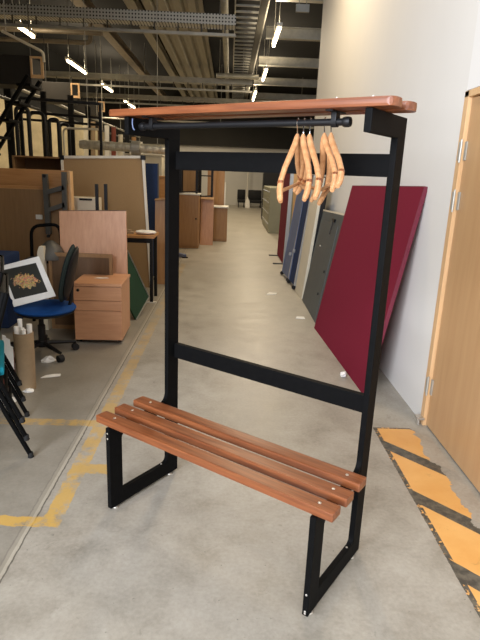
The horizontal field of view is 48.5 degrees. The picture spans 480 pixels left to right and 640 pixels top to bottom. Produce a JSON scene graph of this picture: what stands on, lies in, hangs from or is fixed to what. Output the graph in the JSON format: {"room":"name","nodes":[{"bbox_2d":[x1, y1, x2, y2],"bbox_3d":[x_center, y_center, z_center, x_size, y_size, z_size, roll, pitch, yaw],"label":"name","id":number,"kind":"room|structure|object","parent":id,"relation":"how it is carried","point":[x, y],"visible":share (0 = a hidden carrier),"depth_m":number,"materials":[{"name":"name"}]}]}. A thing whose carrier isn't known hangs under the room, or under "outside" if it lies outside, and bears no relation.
{"room":"furniture storage warehouse","nodes":[
{"label":"furniture storage warehouse","id":0,"kind":"room"},
{"bbox_2d":[2,335,13,381],"bbox_3d":[-1.557,0.298,3.593,0.075,0.412,0.012,4,15,7],"label":"paper","id":1,"kind":"object","parent":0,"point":[8,350],"visible":0.43,"depth_m":3.57,"materials":[{"name":"white paper"}]},
{"bbox_2d":[0,98,104,167],"bbox_3d":[-6.300,-3.360,10.991,0.200,3.200,31.200,2,15,-2],"label":"wall","id":2,"kind":"structure","parent":0,"point":[37,139],"depth_m":16.61,"materials":[{"name":"beige paint"}]},
{"bbox_2d":[0,19,104,130],"bbox_3d":[-6.201,-5.866,10.305,0.200,2.000,31.200,2,15,-2],"label":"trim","id":3,"kind":"structure","parent":2,"relation":"attached to","point":[56,62],"depth_m":17.45,"materials":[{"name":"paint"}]},
{"bbox_2d":[0,0,322,94],"bbox_3d":[-0.091,-7.077,11.540,16.000,0.150,34.000,2,15,-2],"label":"ceiling","id":4,"kind":"structure","parent":0,"point":[289,17],"depth_m":16.34,"materials":[{"name":"paint"}]},
{"bbox_2d":[0,0,43,89],"bbox_3d":[-3.476,-4.911,8.166,0.980,2.485,0.530,2,15,-2],"label":"heater","id":5,"kind":"object","parent":4,"relation":"hanging from","point":[13,68],"visible":0.84,"depth_m":8.22,"materials":[{"name":"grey metal"}]},
{"bbox_2d":[1,0,44,61],"bbox_3d":[-3.191,-4.938,7.712,0.622,2.191,0.044,2,15,-2],"label":"conduit","id":6,"kind":"object","parent":4,"relation":"hanging from","point":[2,31],"visible":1,"depth_m":7.91,"materials":[{"name":"grey metal"}]},
{"bbox_2d":[15,0,35,38],"bbox_3d":[-4.346,-6.384,10.768,0.100,1.101,0.900,2,15,-2],"label":"strip light","id":7,"kind":"object","parent":4,"relation":"hanging from","point":[25,30],"visible":0.74,"depth_m":10.89,"materials":[{"name":"white plastic"}]},
{"bbox_2d":[0,0,92,44],"bbox_3d":[-4.734,-6.809,12.045,2.768,0.988,0.100,2,15,-2],"label":"conduit","id":8,"kind":"object","parent":4,"relation":"hanging from","point":[90,37],"visible":0.82,"depth_m":12.14,"materials":[{"name":"metal"}]},
{"bbox_2d":[0,19,102,35],"bbox_3d":[-4.557,-6.719,11.554,3.100,0.888,0.100,2,15,-2],"label":"conduit","id":9,"kind":"object","parent":4,"relation":"hanging from","point":[8,29],"visible":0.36,"depth_m":11.64,"materials":[{"name":"metal"}]},
{"bbox_2d":[36,0,79,104],"bbox_3d":[-4.056,-6.183,11.954,0.980,2.485,0.530,2,15,-2],"label":"heater","id":10,"kind":"object","parent":4,"relation":"hanging from","point":[54,90],"visible":0.72,"depth_m":11.99,"materials":[{"name":"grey metal"}]},
{"bbox_2d":[0,43,139,140],"bbox_3d":[-4.112,-6.923,15.655,0.050,2.624,18.000,2,15,-2],"label":"pipe","id":11,"kind":"object","parent":4,"relation":"hanging from","point":[1,97],"visible":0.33,"depth_m":12.49,"materials":[{"name":"grey metal"}]},
{"bbox_2d":[65,34,87,73],"bbox_3d":[-4.413,-7.376,14.384,0.100,1.101,1.900,2,15,-2],"label":"strip light","id":12,"kind":"object","parent":4,"relation":"hanging from","point":[75,64],"visible":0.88,"depth_m":14.41,"materials":[{"name":"white plastic"}]},
{"bbox_2d":[21,58,140,137],"bbox_3d":[-4.406,-7.099,15.601,0.060,2.278,18.000,2,15,-2],"label":"pipe","id":13,"kind":"object","parent":4,"relation":"hanging from","point":[23,90],"visible":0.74,"depth_m":16.21,"materials":[{"name":"metal"}]},
{"bbox_2d":[74,50,104,116],"bbox_3d":[-4.700,-7.721,16.706,0.980,2.485,0.530,2,15,-2],"label":"heater","id":14,"kind":"object","parent":4,"relation":"hanging from","point":[80,107],"visible":0.66,"depth_m":16.75,"materials":[{"name":"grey metal"}]},
{"bbox_2d":[0,0,235,37],"bbox_3d":[-3.070,-5.985,9.772,6.020,1.250,0.345,2,15,-2],"label":"cable tray","id":15,"kind":"object","parent":4,"relation":"hanging from","point":[59,14],"visible":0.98,"depth_m":9.77,"materials":[{"name":"metal"}]},
{"bbox_2d":[70,0,167,101],"bbox_3d":[-3.254,-8.004,15.893,0.220,0.600,18.000,2,15,-2],"label":"joist","id":16,"kind":"object","parent":4,"relation":"attached to","point":[113,38],"visible":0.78,"depth_m":14.56,"materials":[{"name":"beige metal"}]},
{"bbox_2d":[79,0,164,154],"bbox_3d":[-2.018,-4.613,9.068,1.525,3.444,0.240,2,15,-2],"label":"duct","id":17,"kind":"object","parent":4,"relation":"hanging from","point":[135,147],"visible":0.94,"depth_m":9.42,"materials":[{"name":"metal"}]},
{"bbox_2d":[44,38,252,92],"bbox_3d":[-2.902,-7.733,16.244,6.600,1.280,0.345,2,15,-2],"label":"cable tray","id":18,"kind":"object","parent":4,"relation":"hanging from","point":[49,74],"visible":0.8,"depth_m":16.23,"materials":[{"name":"metal"}]},
{"bbox_2d":[44,76,251,86],"bbox_3d":[-2.917,-7.334,16.353,6.600,0.012,0.320,2,15,-2],"label":"tray","id":19,"kind":"object","parent":18,"relation":"on","point":[108,78],"depth_m":16.24,"materials":[{"name":"metal"}]},
{"bbox_2d":[123,0,189,102],"bbox_3d":[-2.224,-7.971,15.921,0.200,0.600,18.000,2,15,-2],"label":"joist","id":20,"kind":"object","parent":4,"relation":"hanging from","point":[152,39],"visible":0.67,"depth_m":14.27,"materials":[{"name":"beige metal"}]},
{"bbox_2d":[141,0,196,102],"bbox_3d":[-1.853,-7.747,15.990,0.280,0.160,18.000,2,15,-2],"label":"rib","id":21,"kind":"object","parent":4,"relation":"hanging from","point":[152,5],"visible":0.46,"depth_m":14.14,"materials":[{"name":"metal"}]},
{"bbox_2d":[156,0,203,97],"bbox_3d":[-1.563,-7.737,15.998,0.280,0.160,18.000,2,15,-2],"label":"rib","id":22,"kind":"object","parent":4,"relation":"hanging from","point":[164,5],"visible":0.46,"depth_m":14.04,"materials":[{"name":"metal"}]},
{"bbox_2d":[77,80,301,105],"bbox_3d":[-1.785,-8.931,20.707,9.000,1.240,0.345,2,15,-2],"label":"cable tray","id":23,"kind":"object","parent":4,"relation":"hanging from","point":[82,94],"visible":0.56,"depth_m":20.64,"materials":[{"name":"metal"}]},
{"bbox_2d":[80,96,227,103],"bbox_3d":[-1.801,-8.531,20.816,9.000,0.012,0.320,2,15,-2],"label":"tray","id":24,"kind":"object","parent":23,"relation":"on","point":[151,98],"depth_m":20.64,"materials":[{"name":"metal"}]},
{"bbox_2d":[171,0,210,97],"bbox_3d":[-1.274,-7.728,16.006,0.280,0.160,18.000,2,15,-2],"label":"rib","id":25,"kind":"object","parent":4,"relation":"hanging from","point":[178,5],"visible":0.46,"depth_m":13.98,"materials":[{"name":"metal"}]},
{"bbox_2d":[186,0,217,103],"bbox_3d":[-0.984,-7.719,16.014,0.280,0.160,18.000,2,15,-2],"label":"rib","id":26,"kind":"object","parent":4,"relation":"hanging from","point":[195,6],"visible":0.54,"depth_m":14.03,"materials":[{"name":"metal"}]},
{"bbox_2d":[103,77,317,128],"bbox_3d":[-1.466,-8.056,19.023,9.400,2.013,0.070,2,15,-2],"label":"pipe","id":27,"kind":"object","parent":4,"relation":"hanging from","point":[317,77],"visible":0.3,"depth_m":19.22,"materials":[{"name":"metal"}]},
{"bbox_2d":[221,0,228,98],"bbox_3d":[-0.408,-8.104,16.987,0.140,0.767,15.940,2,15,-2],"label":"rib","id":28,"kind":"object","parent":4,"relation":"hanging from","point":[224,3],"visible":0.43,"depth_m":12.93,"materials":[{"name":"metal"}]},
{"bbox_2d":[216,40,258,79],"bbox_3d":[-0.059,-7.542,15.457,1.250,1.017,0.140,2,15,-2],"label":"pipe","id":29,"kind":"object","parent":4,"relation":"hanging from","point":[218,75],"visible":0.89,"depth_m":15.52,"materials":[{"name":"metal"}]},
{"bbox_2d":[232,0,269,98],"bbox_3d":[0.107,-7.904,16.243,0.624,0.720,17.500,2,15,-2],"label":"cable tray","id":30,"kind":"object","parent":4,"relation":"hanging from","point":[237,5],"visible":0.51,"depth_m":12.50,"materials":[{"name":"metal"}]},
{"bbox_2d":[271,2,282,47],"bbox_3d":[0.739,-6.089,10.426,0.100,1.101,1.500,2,15,-2],"label":"strip light","id":31,"kind":"object","parent":4,"relation":"hanging from","point":[277,30],"visible":1,"depth_m":10.29,"materials":[{"name":"white plastic"}]},
{"bbox_2d":[250,92,316,100],"bbox_3d":[3.907,-9.367,22.063,6.980,0.680,0.160,2,15,-2],"label":"joist","id":32,"kind":"object","parent":4,"relation":"hanging from","point":[264,96],"visible":0.21,"depth_m":22.04,"materials":[{"name":"metal"}]},
{"bbox_2d":[253,66,317,87],"bbox_3d":[3.972,-8.414,18.591,6.980,0.680,0.160,2,15,-2],"label":"joist","id":33,"kind":"object","parent":4,"relation":"hanging from","point":[288,82],"visible":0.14,"depth_m":18.57,"materials":[{"name":"metal"}]},
{"bbox_2d":[258,40,318,68],"bbox_3d":[4.033,-7.515,15.313,6.980,0.680,0.160,2,15,-2],"label":"joist","id":34,"kind":"object","parent":4,"relation":"hanging from","point":[290,62],"visible":0.4,"depth_m":15.28,"materials":[{"name":"metal"}]},
{"bbox_2d":[266,6,320,41],"bbox_3d":[4.091,-6.669,12.228,6.980,0.680,0.160,2,15,-2],"label":"joist","id":35,"kind":"object","parent":4,"relation":"hanging from","point":[287,33],"visible":0.36,"depth_m":12.19,"materials":[{"name":"metal"}]},
{"bbox_2d":[276,0,322,3],"bbox_3d":[4.142,-5.928,9.528,6.980,0.680,0.160,2,15,-2],"label":"joist","id":36,"kind":"object","parent":4,"relation":"hanging from","point":[301,1],"visible":0.22,"depth_m":9.54,"materials":[{"name":"metal"}]},
{"bbox_2d":[296,0,309,12],"bbox_3d":[1.101,-5.802,9.137,0.230,0.950,0.050,2,15,-2],"label":"sign box","id":37,"kind":"object","parent":4,"relation":"hanging from","point":[301,8],"visible":1,"depth_m":9.22,"materials":[{"name":"metal"}]},
{"bbox_2d":[109,143,289,205],"bbox_3d":[-0.498,-7.100,26.356,16.000,2.750,0.200,2,15,-2],"label":"wall","id":38,"kind":"structure","parent":0,"point":[234,181],"depth_m":26.27,"materials":[{"name":"beige paint"}]},
{"bbox_2d":[104,87,314,148],"bbox_3d":[-0.397,-9.579,25.574,16.000,2.450,0.400,2,15,-2],"label":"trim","id":39,"kind":"structure","parent":38,"relation":"attached to","point":[251,137],"depth_m":25.53,"materials":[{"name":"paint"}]},
{"bbox_2d":[0,205,479,639],"bbox_3d":[-0.294,-1.944,12.944,16.000,0.100,34.000,2,15,-2],"label":"floor","id":40,"kind":"structure","parent":0,"point":[198,552],"depth_m":2.50,"materials":[{"name":"concrete"}]},
{"bbox_2d":[3,88,15,167],"bbox_3d":[-4.236,-2.864,9.952,0.120,2.950,0.060,2,15,-2],"label":"steel column","id":41,"kind":"structure","parent":40,"relation":"on","point":[7,92],"depth_m":9.78,"materials":[{"name":"metal"}]},
{"bbox_2d":[0,250,22,327],"bbox_3d":[-2.356,-0.306,5.161,0.340,0.688,0.400,2,15,-2],"label":"chair","id":42,"kind":"object","parent":40,"relation":"on","point":[10,318],"visible":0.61,"depth_m":5.09,"materials":[{"name":"blue fabric"}]},
{"bbox_2d":[0,273,33,458],"bbox_3d":[-1.556,0.258,2.814,0.804,0.909,0.557,-4,17,-23],"label":"chair","id":43,"kind":"object","parent":40,"relation":"on","point":[4,290],"visible":0.92,"depth_m":2.78,"materials":[{"name":"black metal"}]},
{"bbox_2d":[0,255,29,440],"bbox_3d":[-1.566,0.158,2.781,0.804,0.909,0.557,-4,17,-23],"label":"chair","id":44,"kind":"object","parent":43,"relation":"on","point":[7,374],"visible":0.99,"depth_m":2.79,"materials":[{"name":"black metal"}]},
{"bbox_2d":[0,353,24,422],"bbox_3d":[-1.576,0.058,2.747,0.804,0.909,0.557,-4,17,-23],"label":"chair","id":45,"kind":"object","parent":44,"relation":"on","point":[3,388],"visible":0.89,"depth_m":2.76,"materials":[{"name":"black metal"}]},
{"bbox_2d":[0,74,41,155],"bbox_3d":[-3.699,-1.974,7.401,1.866,2.642,0.514,2,15,-2],"label":"ladder","id":46,"kind":"object","parent":40,"relation":"on","point":[23,84],"visible":1,"depth_m":7.15,"materials":[{"name":"metal"}]},
{"bbox_2d":[14,106,32,155],"bbox_3d":[-3.472,-2.207,8.684,0.247,2.410,0.063,-2,16,-14],"label":"rail","id":47,"kind":"object","parent":40,"relation":"on","point":[28,116],"visible":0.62,"depth_m":8.46,"materials":[{"name":"black metal"}]},
{"bbox_2d":[13,329,35,390],"bbox_3d":[-1.481,0.279,3.679,0.132,0.410,0.131,2,15,-2],"label":"cardboard tube","id":48,"kind":"object","parent":40,"relation":"on","point":[24,351],"visible":0.8,"depth_m":3.63,"materials":[{"name":"beige cardboard"}]},
{"bbox_2d":[12,155,60,169],"bbox_3d":[-2.696,-1.426,7.430,0.670,1.625,0.420,2,15,-2],"label":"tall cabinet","id":49,"kind":"object","parent":40,"relation":"on","point":[18,162],"visible":0.17,"depth_m":7.41,"materials":[{"name":"brown wood"}]},
{"bbox_2d":[0,168,73,298],"bbox_3d":[-2.753,-0.939,5.946,1.765,1.465,0.230,2,15,-2],"label":"desk","id":50,"kind":"object","parent":40,"relation":"on","point":[29,198],"visible":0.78,"depth_m":5.86,"materials":[{"name":"brown wood"}]},
{"bbox_2d":[30,110,47,156],"bbox_3d":[-3.485,-2.376,9.312,0.309,2.403,0.064,-1,16,-11],"label":"rail","id":51,"kind":"object","parent":40,"relation":"on","point":[33,112],"visible":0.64,"depth_m":9.07,"materials":[{"name":"black metal"}]},
{"bbox_2d":[25,223,59,320],"bbox_3d":[-1.894,-0.433,5.143,0.337,0.980,0.216,2,15,-2],"label":"chair","id":52,"kind":"object","parent":40,"relation":"on","point":[57,226],"visible":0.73,"depth_m":5.11,"materials":[{"name":"black plastic"}]},
{"bbox_2d":[36,240,63,260],"bbox_3d":[-1.782,-0.663,5.022,0.260,0.175,0.260,2,15,-2],"label":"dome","id":53,"kind":"object","parent":52,"relation":"on","point":[51,246],"visible":0.78,"depth_m":4.94,"materials":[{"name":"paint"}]},
{"bbox_2d":[37,246,50,329],"bbox_3d":[-1.847,-0.296,4.997,0.085,0.794,0.060,2,15,-2],"label":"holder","id":54,"kind":"object","parent":40,"relation":"on","point":[41,250],"visible":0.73,"depth_m":4.91,"materials":[{"name":"beige paint"}]},
{"bbox_2d":[10,244,78,362],"bbox_3d":[-1.574,-0.157,4.278,0.545,0.924,0.656,-7,18,-30],"label":"office chair","id":55,"kind":"object","parent":40,"relation":"on","point":[43,309],"visible":0.96,"depth_m":4.11,"materials":[{"name":"blue fabric"}]},
{"bbox_2d":[4,256,55,306],"bbox_3d":[-1.647,-0.298,4.101,0.508,0.368,0.185,2,15,-2],"label":"picture","id":56,"kind":"object","parent":55,"relation":"attached to","point":[29,282],"visible":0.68,"depth_m":4.09,"materials":[{"name":"white paper"}]},
{"bbox_2d":[4,263,47,298],"bbox_3d":[-1.651,-0.300,4.099,0.379,0.266,0.136,2,15,-2],"label":"photograph","id":57,"kind":"object","parent":56,"relation":"attached to","point":[26,280],"depth_m":4.10},
{"bbox_2d":[40,91,48,156],"bbox_3d":[-4.019,-3.174,11.116,0.100,2.950,0.060,2,15,-2],"label":"steel column","id":58,"kind":"structure","parent":40,"relation":"on","point":[42,93],"depth_m":10.79,"materials":[{"name":"metal"}]},
{"bbox_2d":[47,117,61,156],"bbox_3d":[-3.414,-2.523,9.947,0.221,2.358,0.063,-2,16,-16],"label":"rail","id":59,"kind":"object","parent":40,"relation":"on","point":[51,119],"visible":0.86,"depth_m":9.70,"materials":[{"name":"black metal"}]},
{"bbox_2d":[19,118,98,146],"bbox_3d":[-3.655,-2.856,11.023,1.607,2.414,0.044,1,15,-5],"label":"beam","id":60,"kind":"structure","parent":40,"relation":"on","point":[24,119],"depth_m":10.72,"materials":[{"name":"black metal"}]},
{"bbox_2d":[19,111,99,155],"bbox_3d":[-3.488,-2.760,10.534,1.533,2.500,0.044,1,15,-5],"label":"beam","id":61,"kind":"structure","parent":40,"relation":"on","point":[24,112],"depth_m":10.22,"materials":[{"name":"black metal"}]},
{"bbox_2d":[18,96,102,155],"bbox_3d":[-2.967,-2.354,8.996,1.304,2.569,0.044,1,15,-6],"label":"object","id":62,"kind":"structure","parent":40,"relation":"on","point":[21,98],"depth_m":8.71,"materials":[{"name":"black metal"}]},
{"bbox_2d":[60,122,71,155],"bbox_3d":[-3.433,-2.681,10.578,0.231,2.328,0.063,-2,16,-15],"label":"rail","id":63,"kind":"object","parent":40,"relation":"on","point":[62,123],"visible":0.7,"depth_m":10.34,"materials":[{"name":"black metal"}]},
{"bbox_2d":[67,95,75,155],"bbox_3d":[-3.594,-3.266,11.513,0.110,2.950,0.060,2,15,-2],"label":"steel column","id":64,"kind":"structure","parent":40,"relation":"on","point":[69,97],"depth_m":11.25,"materials":[{"name":"metal"}]},
{"bbox_2d":[62,127,97,154],"bbox_3d":[-2.800,-2.274,9.487,0.618,2.168,0.036,2,15,-2],"label":"pipe","id":65,"kind":"object","parent":40,"relation":"on","point":[66,128],"visible":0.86,"depth_m":9.20,"materials":[{"name":"beige metal"}]},
{"bbox_2d":[48,252,112,328],"bbox_3d":[-1.497,-0.266,5.052,0.590,0.735,0.027,2,15,-2],"label":"framed panel","id":66,"kind":"object","parent":40,"relation":"on","point":[88,263],"visible":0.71,"depth_m":4.99,"materials":[{"name":"brown wood"}]},
{"bbox_2d":[83,118,88,155],"bbox_3d":[-3.535,-3.302,12.272,0.100,2.624,0.339,2,15,-2],"label":"board","id":67,"kind":"object","parent":40,"relation":"on","point":[86,151],"visible":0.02,"depth_m":12.11,"materials":[{"name":"beige paint"}]},
{"bbox_2d":[74,196,101,209],"bbox_3d":[-1.839,-0.871,6.386,0.336,1.171,0.258,2,15,-2],"label":"box","id":68,"kind":"object","parent":40,"relation":"on","point":[80,203],"visible":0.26,"depth_m":6.14,"materials":[{"name":"paint"}]},
{"bbox_2d":[85,106,90,155],"bbox_3d":[-3.778,-3.799,13.438,0.120,2.950,0.060,2,15,-2],"label":"steel column","id":69,"kind":"structure","parent":40,"relation":"on","point":[89,108],"depth_m":13.11,"materials":[{"name":"metal"}]},
{"bbox_2d":[59,210,127,273],"bbox_3d":[-1.398,-0.488,5.132,0.662,1.128,0.165,2,15,-2],"label":"panel","id":70,"kind":"object","parent":40,"relation":"on","point":[92,231],"visible":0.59,"depth_m":5.07,"materials":[{"name":"pink wood"}]},
{"bbox_2d":[91,122,95,155],"bbox_3d":[-3.393,-3.262,12.337,0.100,2.524,0.339,2,15,-2],"label":"board","id":71,"kind":"object","parent":40,"relation":"on","point":[93,151],"visible":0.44,"depth_m":12.19,"materials":[{"name":"beige cardboard"}]},
{"bbox_2d":[73,274,129,341],"bbox_3d":[-1.256,-0.116,4.905,0.426,0.540,0.504,1,15,-3],"label":"drawer pedestal","id":72,"kind":"object","parent":40,"relation":"on","point":[102,311],"visible":0.86,"depth_m":4.68,"materials":[{"name":"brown wood"}]},
{"bbox_2d":[95,184,107,209],"bbox_3d":[-1.584,-0.775,5.737,0.500,1.348,0.430,2,15,-2],"label":"table","id":73,"kind":"object","parent":40,"relation":"on","point":[96,185],"visible":0.08,"depth_m":5.53,"materials":[{"name":"black metal"}]},
{"bbox_2d":[59,155,149,286],"bbox_3d":[-1.724,-1.280,6.929,1.178,1.686,0.162,2,15,-2],"label":"pinboard","id":74,"kind":"object","parent":40,"relation":"on","point":[124,177],"visible":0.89,"depth_m":6.83,"materials":[{"name":"brown fabric"}]},
{"bbox_2d":[111,127,115,155],"bbox_3d":[-2.963,-3.244,12.506,0.100,2.434,0.339,2,15,-2],"label":"board","id":75,"kind":"object","parent":40,"relation":"on","point":[113,129],"visible":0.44,"depth_m":12.34,"materials":[{"name":"red"}]},
{"bbox_2d":[127,250,149,319],"bbox_3d":[-1.136,-0.369,5.575,0.205,0.695,0.571,5,15,9],"label":"board","id":76,"kind":"object","parent":40,"relation":"on","point":[139,296],"visible":0.59,"depth_m":5.64,"materials":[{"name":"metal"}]},
{"bbox_2d":[127,231,158,302],"bbox_3d":[-1.340,-0.643,6.358,0.730,0.785,0.450,2,15,-2],"label":"side table","id":77,"kind":"object","parent":40,"relation":"on","point":[131,238],"visible":0.51,"depth_m":6.17,"materials":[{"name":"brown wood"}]},
{"bbox_2d":[124,153,164,175],"bbox_3d":[-2.145,-2.793,12.100,0.840,1.840,0.530,2,15,-2],"label":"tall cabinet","id":78,"kind":"object","parent":40,"relation":"on","point":[150,158],"visible":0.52,"depth_m":11.66,"materials":[{"name":"paint"}]},
{"bbox_2d":[145,163,158,275],"bbox_3d":[-1.234,-1.380,7.522,0.180,1.600,0.280,2,15,-2],"label":"screen","id":79,"kind":"object","parent":40,"relation":"on","point":[152,169],"visible":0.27,"depth_m":7.39,"materials":[{"name":"fabric"}]},
{"bbox_2d":[155,198,164,283],"bbox_3d":[-1.058,-1.065,7.226,0.185,1.162,0.108,2,15,-2],"label":"wood panel","id":80,"kind":"object","parent":40,"relation":"on","point":[159,202],"visible":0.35,"depth_m":7.21,"materials":[{"name":"brown wood"}]},
{"bbox_2d":[159,176,164,197],"bbox_3d":[-1.455,-1.777,9.281,0.510,1.420,0.530,2,15,-2],"label":"cabinet","id":81,"kind":"object","parent":40,"relation":"on","point":[161,178],"visible":0.02,"depth_m":8.91,"materials":[{"name":"laminate"}]},
{"bbox_2d":[179,193,200,247],"bbox_3d":[-1.089,-2.054,10.974,0.535,1.090,0.532,2,15,-2],"label":"cupboard","id":82,"kind":"object","parent":40,"relation":"on","point":[189,203],"visible":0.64,"depth_m":10.74,"materials":[{"name":"brown wood"}]},
{"bbox_2d":[179,170,198,193],"bbox_3d":[-1.024,-2.905,10.774,0.360,0.659,0.390,2,15,-2],"label":"trestle","id":83,"kind":"object","parent":82,"relation":"on","point":[196,191],"visible":0.72,"depth_m":10.66,"materials":[{"name":"black metal"}]},
{"bbox_2d":[183,170,198,192],"bbox_3d":[-1.282,-2.784,12.534,0.690,1.660,0.530,2,15,-2],"label":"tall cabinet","id":84,"kind":"object","parent":40,"relation":"on","point":[189,177],"visible":0.02,"depth_m":12.17,"materials":[{"name":"brown wood"}]},
{"bbox_2d":[200,197,213,244],"bbox_3d":[-0.709,-2.113,11.410,0.275,1.003,0.153,2,15,-2],"label":"cabinet","id":85,"kind":"object","parent":40,"relation":"on","point":[207,203],"visible":1,"depth_m":11.40,"materials":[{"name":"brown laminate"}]},
{"bbox_2d":[207,171,225,204],"bbox_3d":[-0.565,-2.768,12.655,0.430,1.620,0.050,2,15,-2],"label":"board","id":86,"kind":"object","parent":40,"relation":"on","point":[219,192],"visible":0.27,"depth_m":12.54,"materials":[{"name":"brown wood"}]},
{"bbox_2d":[213,205,228,241],"bbox_3d":[-0.462,-2.234,12.311,0.370,0.780,0.580,2,15,-2],"label":"base cabinet","id":87,"kind":"object","parent":40,"relation":"on","point":[220,211],"visible":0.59,"depth_m":12.05,"materials":[{"name":"brown wood"}]},
{"bbox_2d":[237,189,244,206],"bbox_3d":[0.062,-5.708,25.048,0.380,0.800,0.720,2,15,-2],"label":"padded chair","id":88,"kind":"object","parent":40,"relation":"on","point":[240,193],"visible":1,"depth_m":25.19,"materials":[{"name":"black fabric"}]},
{"bbox_2d":[248,190,261,207],"bbox_3d":[0.704,-5.687,25.065,0.640,0.800,0.720,2,15,-2],"label":"padded chair","id":89,"kind":"object","parent":40,"relation":"on","point":[254,196],"visible":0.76,"depth_m":25.21,"materials":[{"name":"black fabric"}]},
{"bbox_2d":[96,95,416,616],"bbox_3d":[-0.025,0.079,2.104,1.190,1.737,0.451,13,18,33],"label":"bench","id":90,"kind":"object","parent":40,"relation":"on","point":[380,119],"visible":1,"depth_m":2.06,"materials":[{"name":"metal"}]},
{"bbox_2d":[277,118,305,202],"bbox_3d":[0.183,-0.536,1.794,0.036,0.267,0.413,7,16,17],"label":"hanger","id":91,"kind":"object","parent":90,"relation":"hanging from","point":[295,147],"visible":0.78,"depth_m":1.73,"materials":[{"name":"brown wood"}]},
{"bbox_2d":[293,118,312,201],"bbox_3d":[0.212,-0.533,1.767,0.036,0.257,0.414,2,15,1],"label":"hanger","id":92,"kind":"object","parent":90,"relation":"hanging from","point":[305,161],"visible":0.87,"depth_m":1.70,"materials":[{"name":"brown wood"}]},
{"bbox_2d":[295,117,321,199],"bbox_3d":[0.231,-0.530,1.746,0.036,0.250,0.414,2,15,-2],"label":"hanger","id":93,"kind":"object","parent":90,"relation":"hanging from","point":[311,148],"visible":0.84,"depth_m":1.68,"materials":[{"name":"brown wood"}]},
{"bbox_2d":[309,117,337,201],"bbox_3d":[0.274,-0.502,1.694,0.036,0.273,0.411,2,15,-1],"label":"hanger","id":94,"kind":"object","parent":90,"relation":"hanging from","point":[325,148],"visible":0.74,"depth_m":1.66,"materials":[{"name":"brown wood"}]},
{"bbox_2d":[317,126,344,205],"bbox_3d":[0.291,-0.491,1.671,0.036,0.281,0.408,2,15,1],"label":"hanger","id":95,"kind":"object","parent":90,"relation":"hanging from","point":[340,177],"visible":0.71,"depth_m":1.64,"materials":[{"name":"brown wood"}]},
{"bbox_2d":[261,173,279,218],"bbox_3d":[1.074,-4.255,18.402,0.615,1.580,0.500,2,15,-2],"label":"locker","id":96,"kind":"object","parent":40,"relation":"on","point":[269,179],"visible":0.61,"depth_m":18.02,"materials":[{"name":"grey metal"}]},
{"bbox_2d":[267,188,292,232],"bbox_3d":[1.068,-2.962,14.432,0.642,1.180,0.460,2,15,-2],"label":"filing cabinet","id":97,"kind":"object","parent":40,"relation":"on","point":[274,207],"visible":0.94,"depth_m":14.23,"materials":[{"name":"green metal"}]},
{"bbox_2d":[269,174,293,263],"bbox_3d":[0.812,-1.896,9.640,0.432,1.633,1.226,2,15,-2],"label":"screen","id":98,"kind":"object","parent":40,"relation":"on","point":[285,212],"visible":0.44,"depth_m":9.36,"materials":[{"name":"fabric"}]},
{"bbox_2d":[280,189,303,281],"bbox_3d":[0.811,-1.364,7.904,0.266,1.522,0.621,1,15,-5],"label":"screen","id":99,"kind":"object","parent":40,"relation":"on","point":[288,257],"visible":0.66,"depth_m":7.94,"materials":[{"name":"fabric"}]},
{"bbox_2d":[287,175,315,288],"bbox_3d":[0.841,-1.210,7.343,0.262,1.524,0.470,2,15,-2],"label":"screen","id":100,"kind":"object","parent":40,"relation":"on","point":[297,250],"visible":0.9,"depth_m":7.33,"materials":[{"name":"blue fabric"}]},
{"bbox_2d":[295,177,324,298],"bbox_3d":[0.884,-1.050,6.825,0.181,1.499,0.509,1,15,-4],"label":"board","id":101,"kind":"object","parent":40,"relation":"on","point":[313,212],"visible":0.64,"depth_m":6.77,"materials":[{"name":"beige paint"}]},
{"bbox_2d":[310,177,326,263],"bbox_3d":[0.931,-1.044,6.798,0.197,1.515,0.471,1,15,-4],"label":"board","id":102,"kind":"object","parent":40,"relation":"on","point":[322,205],"visible":0.13,"depth_m":6.51,"materials":[{"name":"plastic"}]},
{"bbox_2d":[302,209,343,322],"bbox_3d":[0.933,-0.636,5.952,0.240,1.172,1.392,2,15,-2],"label":"board","id":103,"kind":"object","parent":40,"relation":"on","point":[331,223],"visible":0.81,"depth_m":5.93,"materials":[{"name":"grey paint"}]},
{"bbox_2d":[314,185,427,392],"bbox_3d":[0.994,-0.390,4.480,0.282,1.475,1.739,1,15,-5],"label":"screen","id":104,"kind":"object","parent":40,"relation":"on","point":[344,317],"visible":0.82,"depth_m":4.34,"materials":[{"name":"fabric"}]},
{"bbox_3d":[-0.763,-2.200,11.755,0.340,0.985,0.460,2,15,-2],"label":"cabinet","id":105,"kind":"object","parent":40,"relation":"on","visible":0},
{"bbox_2d":[199,170,213,196],"bbox_3d":[-0.729,-3.068,11.517,0.300,0.814,0.380,2,15,-2],"label":"trestle","id":106,"kind":"object","parent":105,"relation":"on","point":[200,171],"visible":0.55,"depth_m":11.37,"materials":[{"name":"black metal"}]},
{"bbox_2d":[312,0,479,413],"bbox_3d":[1.393,-1.644,2.038,0.220,5.200,12.750,2,15,-2],"label":"wall","id":107,"kind":"structure","parent":0,"point":[418,51],"depth_m":3.75,"materials":[{"name":"white paint"}]},
{"bbox_2d":[420,87,479,491],"bbox_3d":[1.259,-0.145,2.639,0.118,1.985,1.150,2,15,-2],"label":"door","id":108,"kind":"structure","parent":107,"relation":"in","point":[450,409],"depth_m":2.94,"materials":[{"name":"brown wood"}]},
{"bbox_2d":[467,0,479,89],"bbox_3d":[1.341,-2.253,0.506,0.006,3.202,4.120,2,15,-2],"label":"trim","id":109,"kind":"structure","parent":107,"relation":"attached to","point":[474,74],"depth_m":2.82,"materials":[{"name":"white paint"}]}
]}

